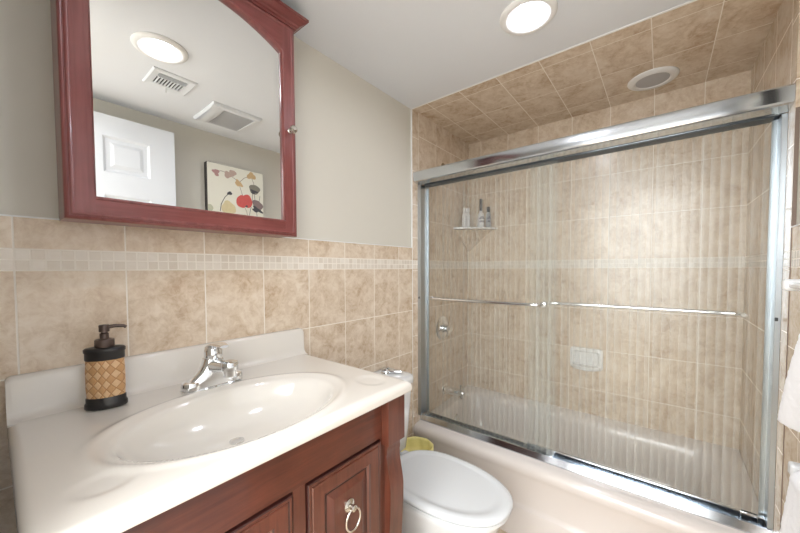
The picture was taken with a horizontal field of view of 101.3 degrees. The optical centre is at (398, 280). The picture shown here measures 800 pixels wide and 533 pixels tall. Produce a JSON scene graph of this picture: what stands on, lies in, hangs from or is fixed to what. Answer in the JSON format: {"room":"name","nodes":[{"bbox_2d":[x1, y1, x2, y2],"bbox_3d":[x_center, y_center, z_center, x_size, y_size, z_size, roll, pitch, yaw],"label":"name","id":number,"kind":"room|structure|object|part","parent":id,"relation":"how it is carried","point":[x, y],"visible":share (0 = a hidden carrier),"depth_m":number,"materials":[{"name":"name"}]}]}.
{"room":"bathroom","nodes":[
{"label":"bathroom","id":0,"kind":"room"},
{"bbox_2d":[0,0,468,435],"bbox_3d":[-0.272,0.140,1.623,0.102,2.290,2.477,1,3,39],"label":"wall","id":1,"kind":"structure","parent":0,"point":[353,139],"depth_m":1.56,"materials":[{"name":"paint"}]},
{"bbox_2d":[5,328,307,427],"bbox_3d":[-0.640,0.264,1.052,0.050,0.105,0.794,1,3,39],"label":"backsplash","id":2,"kind":"structure","parent":1,"relation":"attached to","point":[32,395],"depth_m":0.94,"materials":[{"name":"stone"}]},
{"bbox_2d":[50,0,308,237],"bbox_3d":[-0.602,-0.544,0.995,0.167,0.786,0.681,1,3,39],"label":"upper cabinet","id":3,"kind":"object","parent":1,"relation":"attached to","point":[170,114],"visible":1,"depth_m":0.92,"materials":[{"name":"brown wood"}]},
{"bbox_2d":[88,0,282,219],"bbox_3d":[-0.575,-0.535,0.975,0.004,0.658,0.506,1,3,39],"label":"mirror glass","id":4,"kind":"object","parent":3,"relation":"attached to","point":[186,95],"depth_m":0.94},
{"bbox_3d":[-0.604,-0.917,0.982,0.167,0.039,0.681,1,3,39],"label":"crown moulding","id":5,"kind":"part","parent":3,"relation":"part of","materials":[{"name":"brown wood"}]},
{"bbox_3d":[-0.378,-0.536,1.171,0.032,0.029,0.029,1,3,39],"label":"knob","id":6,"kind":"part","parent":3,"relation":"part of","materials":[{"name":"silver metal"}]},
{"bbox_2d":[0,214,412,532],"bbox_3d":[-0.427,0.560,1.369,0.010,1.469,1.640,1,3,39],"label":"tile wainscot","id":7,"kind":"structure","parent":1,"relation":"attached to","point":[351,302],"depth_m":1.03,"materials":[{"name":"beige tile"}]},
{"bbox_2d":[411,109,412,369],"bbox_3d":[0.084,0.127,1.991,0.010,2.287,0.003,1,3,39],"label":"trim","id":8,"kind":"structure","parent":1,"relation":"attached to","point":[411,109],"depth_m":1.97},
{"bbox_2d":[436,316,451,339],"bbox_3d":[0.335,0.331,2.237,0.079,0.164,0.164,1,3,39],"label":"shower valve","id":9,"kind":"object","parent":1,"relation":"attached to","point":[443,328],"visible":1,"depth_m":2.22,"materials":[{"name":"silver metal"}]},
{"bbox_3d":[0.336,0.339,2.215,0.049,0.067,0.086,1,3,39],"label":"handle","id":10,"kind":"part","parent":9,"relation":"part of","materials":[{"name":"silver metal"}]},
{"bbox_2d":[442,384,464,398],"bbox_3d":[0.386,0.755,2.256,0.150,0.092,0.068,1,3,39],"label":"tub spout","id":11,"kind":"object","parent":1,"relation":"attached to","point":[447,389],"visible":1,"depth_m":2.24,"materials":[{"name":"silver metal"}]},
{"bbox_2d":[411,0,696,108],"bbox_3d":[0.663,-1.004,1.480,1.496,0.004,0.008,1,3,39],"label":"trim","id":12,"kind":"structure","parent":1,"relation":"attached to","point":[689,2],"depth_m":1.42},
{"bbox_2d":[280,0,782,143],"bbox_3d":[0.062,-0.979,0.097,2.496,0.050,4.567,1,3,39],"label":"ceiling","id":13,"kind":"structure","parent":0,"point":[415,52],"depth_m":1.43,"materials":[{"name":"paint"}]},
{"bbox_2d":[500,0,557,35],"bbox_3d":[0.487,-0.990,1.232,0.202,0.012,0.202,1,3,39],"label":"recessed light","id":14,"kind":"object","parent":13,"relation":"in","point":[520,17],"visible":1,"depth_m":1.23,"materials":[{"name":"white plastic"}]},
{"bbox_2d":[627,66,679,90],"bbox_3d":[1.280,-1.008,1.651,0.208,0.012,0.208,1,3,39],"label":"recessed light","id":15,"kind":"object","parent":13,"relation":"in","point":[660,76],"visible":1,"depth_m":1.63,"materials":[{"name":"white plastic"}]},
{"bbox_2d":[468,70,750,449],"bbox_3d":[1.157,0.116,2.126,1.696,2.290,0.100,1,3,39],"label":"wall","id":16,"kind":"structure","parent":0,"point":[663,224],"depth_m":1.92,"materials":[{"name":"tile"}]},
{"bbox_2d":[453,227,497,251],"bbox_3d":[0.561,-0.296,2.375,0.235,0.171,0.235,1,3,39],"label":"corner shelf","id":17,"kind":"object","parent":16,"relation":"attached to","point":[470,236],"visible":1,"depth_m":2.43,"materials":[{"name":"tile"}]},
{"bbox_2d":[462,208,466,226],"bbox_3d":[0.485,-0.455,2.399,0.036,0.145,0.036,1,3,39],"label":"toiletry bottle","id":18,"kind":"object","parent":17,"relation":"on","point":[464,215],"visible":0.8,"depth_m":2.38,"materials":[{"name":"white plastic"}]},
{"bbox_2d":[466,208,469,226],"bbox_3d":[0.512,-0.456,2.416,0.036,0.145,0.036,1,3,39],"label":"toiletry bottle","id":19,"kind":"object","parent":17,"relation":"on","point":[467,209],"visible":0.73,"depth_m":2.40,"materials":[{"name":"white plastic"}]},
{"bbox_3d":[0.561,-0.375,2.372,0.235,0.012,0.235,1,3,39],"label":"shelf plate","id":20,"kind":"part","parent":17,"relation":"part of","materials":[{"name":"white ceramic"}]},
{"bbox_2d":[477,199,483,226],"bbox_3d":[0.601,-0.485,2.382,0.048,0.205,0.048,1,3,39],"label":"toiletry bottle","id":21,"kind":"object","parent":17,"relation":"on","point":[480,218],"visible":0.89,"depth_m":2.37,"materials":[{"name":"white plastic"}]},
{"bbox_2d":[486,207,490,226],"bbox_3d":[0.657,-0.458,2.389,0.036,0.150,0.036,1,3,39],"label":"toiletry bottle","id":22,"kind":"object","parent":17,"relation":"on","point":[488,214],"visible":0.89,"depth_m":2.38,"materials":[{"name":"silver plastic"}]},
{"bbox_2d":[570,346,602,371],"bbox_3d":[1.157,0.490,2.029,0.180,0.132,0.073,1,3,39],"label":"soap dish","id":23,"kind":"object","parent":16,"relation":"attached to","point":[581,358],"visible":1,"depth_m":2.04,"materials":[{"name":"white ceramic"}]},
{"bbox_2d":[571,363,600,371],"bbox_3d":[1.158,0.541,2.030,0.160,0.022,0.073,1,3,39],"label":"soap tray","id":24,"kind":"object","parent":23,"relation":"on","point":[594,367],"depth_m":2.02,"materials":[{"name":"white ceramic"}]},
{"bbox_2d":[739,0,799,532],"bbox_3d":[0.970,0.169,0.624,0.102,2.290,2.477,1,3,39],"label":"wall","id":25,"kind":"structure","parent":0,"point":[777,63],"depth_m":1.33,"materials":[{"name":"tile"}]},
{"bbox_2d":[780,107,799,527],"bbox_3d":[1.255,0.378,1.058,0.010,1.840,0.001,1,3,39],"label":"trim","id":26,"kind":"structure","parent":25,"relation":"attached to","point":[797,110],"depth_m":1.03,"materials":[{"name":"tile"}]},
{"bbox_2d":[781,224,799,518],"bbox_3d":[1.024,0.574,0.777,0.010,1.469,0.740,1,3,39],"label":"tile wainscot","id":27,"kind":"structure","parent":25,"relation":"attached to","point":[792,437],"depth_m":1.01,"materials":[{"name":"beige tile"}]},
{"bbox_2d":[781,279,799,290],"bbox_3d":[0.816,0.021,0.573,0.082,0.070,0.639,1,3,39],"label":"towel bar","id":28,"kind":"object","parent":25,"relation":"attached to","point":[786,284],"visible":1,"depth_m":0.81,"materials":[{"name":"white ceramic"}]},
{"bbox_2d":[777,334,799,431],"bbox_3d":[0.774,0.168,0.575,0.062,0.342,0.454,1,3,39],"label":"towel","id":29,"kind":"object","parent":28,"relation":"hanging from","point":[789,409],"visible":1,"depth_m":0.70,"materials":[{"name":"white fabric"}]},
{"bbox_2d":[788,461,799,474],"bbox_3d":[0.747,0.440,0.501,0.084,0.030,0.598,1,3,39],"label":"towel bar","id":30,"kind":"object","parent":25,"relation":"attached to","point":[792,466],"visible":0.78,"depth_m":0.74,"materials":[{"name":"white ceramic"}]},
{"bbox_2d":[779,471,799,532],"bbox_3d":[0.724,0.574,0.530,0.069,0.335,0.499,1,3,39],"label":"towel","id":31,"kind":"object","parent":30,"relation":"hanging from","point":[790,521],"visible":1,"depth_m":0.68,"materials":[{"name":"white fabric"}]},
{"bbox_3d":[0.073,1.359,0.178,2.496,0.050,4.567,1,3,39],"label":"floor","id":32,"kind":"structure","parent":0,"visible":0},
{"bbox_2d":[122,395,404,532],"bbox_3d":[-0.430,0.831,0.907,0.555,0.960,0.758,1,3,39],"label":"vanity cabinet","id":33,"kind":"object","parent":32,"relation":"on","point":[348,478],"visible":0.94,"depth_m":0.80,"materials":[{"name":"brown wood"}]},
{"bbox_2d":[5,328,411,532],"bbox_3d":[-0.433,0.321,0.887,0.580,0.210,0.794,1,3,39],"label":"countertop","id":34,"kind":"structure","parent":33,"relation":"on","point":[74,469],"depth_m":0.77,"materials":[{"name":"stone"}]},
{"bbox_2d":[83,324,127,410],"bbox_3d":[-0.734,0.214,0.824,0.088,0.206,0.053,-2,2,-34],"label":"soap dispenser","id":35,"kind":"object","parent":34,"relation":"on","point":[105,376],"visible":1,"depth_m":0.81,"materials":[{"name":"beige wicker"}]},
{"bbox_2d":[180,342,242,394],"bbox_3d":[-0.516,0.247,0.946,0.150,0.134,0.170,1,3,39],"label":"faucet","id":36,"kind":"object","parent":34,"relation":"on","point":[214,371],"visible":1,"depth_m":0.94,"materials":[{"name":"silver metal"}]},
{"bbox_3d":[-0.549,0.310,0.976,0.062,0.007,0.170,1,3,39],"label":"plate","id":37,"kind":"part","parent":36,"relation":"part of","materials":[{"name":"silver metal"}]},
{"bbox_3d":[-0.507,0.252,0.940,0.088,0.045,0.049,1,3,39],"label":"spout","id":38,"kind":"part","parent":36,"relation":"part of","materials":[{"name":"silver metal"}]},
{"bbox_3d":[-0.527,0.205,0.953,0.101,0.050,0.050,1,3,39],"label":"lever handle","id":39,"kind":"part","parent":36,"relation":"part of","materials":[{"name":"silver metal"}]},
{"bbox_3d":[-0.332,0.792,0.636,0.019,0.623,0.298,1,3,39],"label":"cabinet door","id":40,"kind":"part","parent":33,"relation":"part of","materials":[{"name":"wood"}]},
{"bbox_3d":[-0.135,0.783,0.879,0.019,0.623,0.262,1,3,39],"label":"cabinet door","id":41,"kind":"part","parent":33,"relation":"part of","materials":[{"name":"wood"}]},
{"bbox_2d":[401,436,433,451],"bbox_3d":[0.096,1.096,1.827,0.205,0.361,0.205,1,3,39],"label":"waste bin","id":42,"kind":"object","parent":32,"relation":"on","point":[413,443],"visible":0.25,"depth_m":1.90,"materials":[{"name":"yellow plastic"}]},
{"bbox_2d":[375,366,512,532],"bbox_3d":[0.109,0.873,1.424,0.760,0.836,0.414,1,3,39],"label":"toilet","id":43,"kind":"object","parent":32,"relation":"on","point":[443,493],"visible":0.59,"depth_m":1.28,"materials":[{"name":"ceramic"}]},
{"bbox_3d":[-0.036,0.462,1.690,0.105,0.033,0.052,0,2,-1],"label":"flush handle","id":44,"kind":"part","parent":43,"relation":"part of","materials":[{"name":"silver metal"}]},
{"bbox_3d":[-0.109,0.503,1.585,0.205,0.040,0.414,1,3,39],"label":"tank lid","id":45,"kind":"part","parent":43,"relation":"part of","materials":[{"name":"white ceramic"}]},
{"bbox_3d":[-0.112,0.692,1.594,0.192,0.337,0.392,1,3,39],"label":"tank","id":46,"kind":"part","parent":43,"relation":"part of","materials":[{"name":"white ceramic"}]},
{"bbox_3d":[0.196,0.835,1.352,0.536,0.020,0.368,1,3,39],"label":"lid","id":47,"kind":"part","parent":43,"relation":"part of","materials":[{"name":"plastic"}]},
{"bbox_2d":[414,385,757,532],"bbox_3d":[0.902,1.060,1.837,1.490,0.425,0.724,1,3,39],"label":"bathtub","id":48,"kind":"object","parent":32,"relation":"on","point":[547,498],"visible":0.85,"depth_m":1.68,"materials":[{"name":"ceramic"}]},
{"bbox_2d":[413,83,795,532],"bbox_3d":[0.717,0.126,1.579,1.491,1.533,0.141,1,3,39],"label":"frame","id":49,"kind":"object","parent":48,"relation":"on","point":[748,110],"visible":1,"depth_m":1.26,"materials":[{"name":"metal"}]},
{"bbox_2d":[428,114,779,527],"bbox_3d":[0.741,0.144,1.597,1.451,1.466,0.154,1,3,39],"label":"door","id":50,"kind":"structure","parent":49,"relation":"in","point":[744,515],"depth_m":1.40,"materials":[{"name":"metal"}]},
{"bbox_3d":[0.442,0.138,1.787,0.749,1.465,0.074,1,3,39],"label":"glass door panel","id":51,"kind":"part","parent":50,"relation":"part of","materials":[{"name":"clear glass"}]},
{"bbox_3d":[0.459,-0.583,1.786,0.749,0.023,0.012,1,3,39],"label":"rail","id":52,"kind":"part","parent":50,"relation":"part of","materials":[{"name":"metal"}]},
{"bbox_3d":[0.994,0.863,1.440,0.833,0.036,0.012,1,3,39],"label":"rail","id":53,"kind":"part","parent":50,"relation":"part of","materials":[{"name":"metal"}]},
{"bbox_3d":[0.988,-0.572,1.391,0.833,0.023,0.012,1,3,39],"label":"rail","id":54,"kind":"part","parent":50,"relation":"part of","materials":[{"name":"metal"}]}
]}

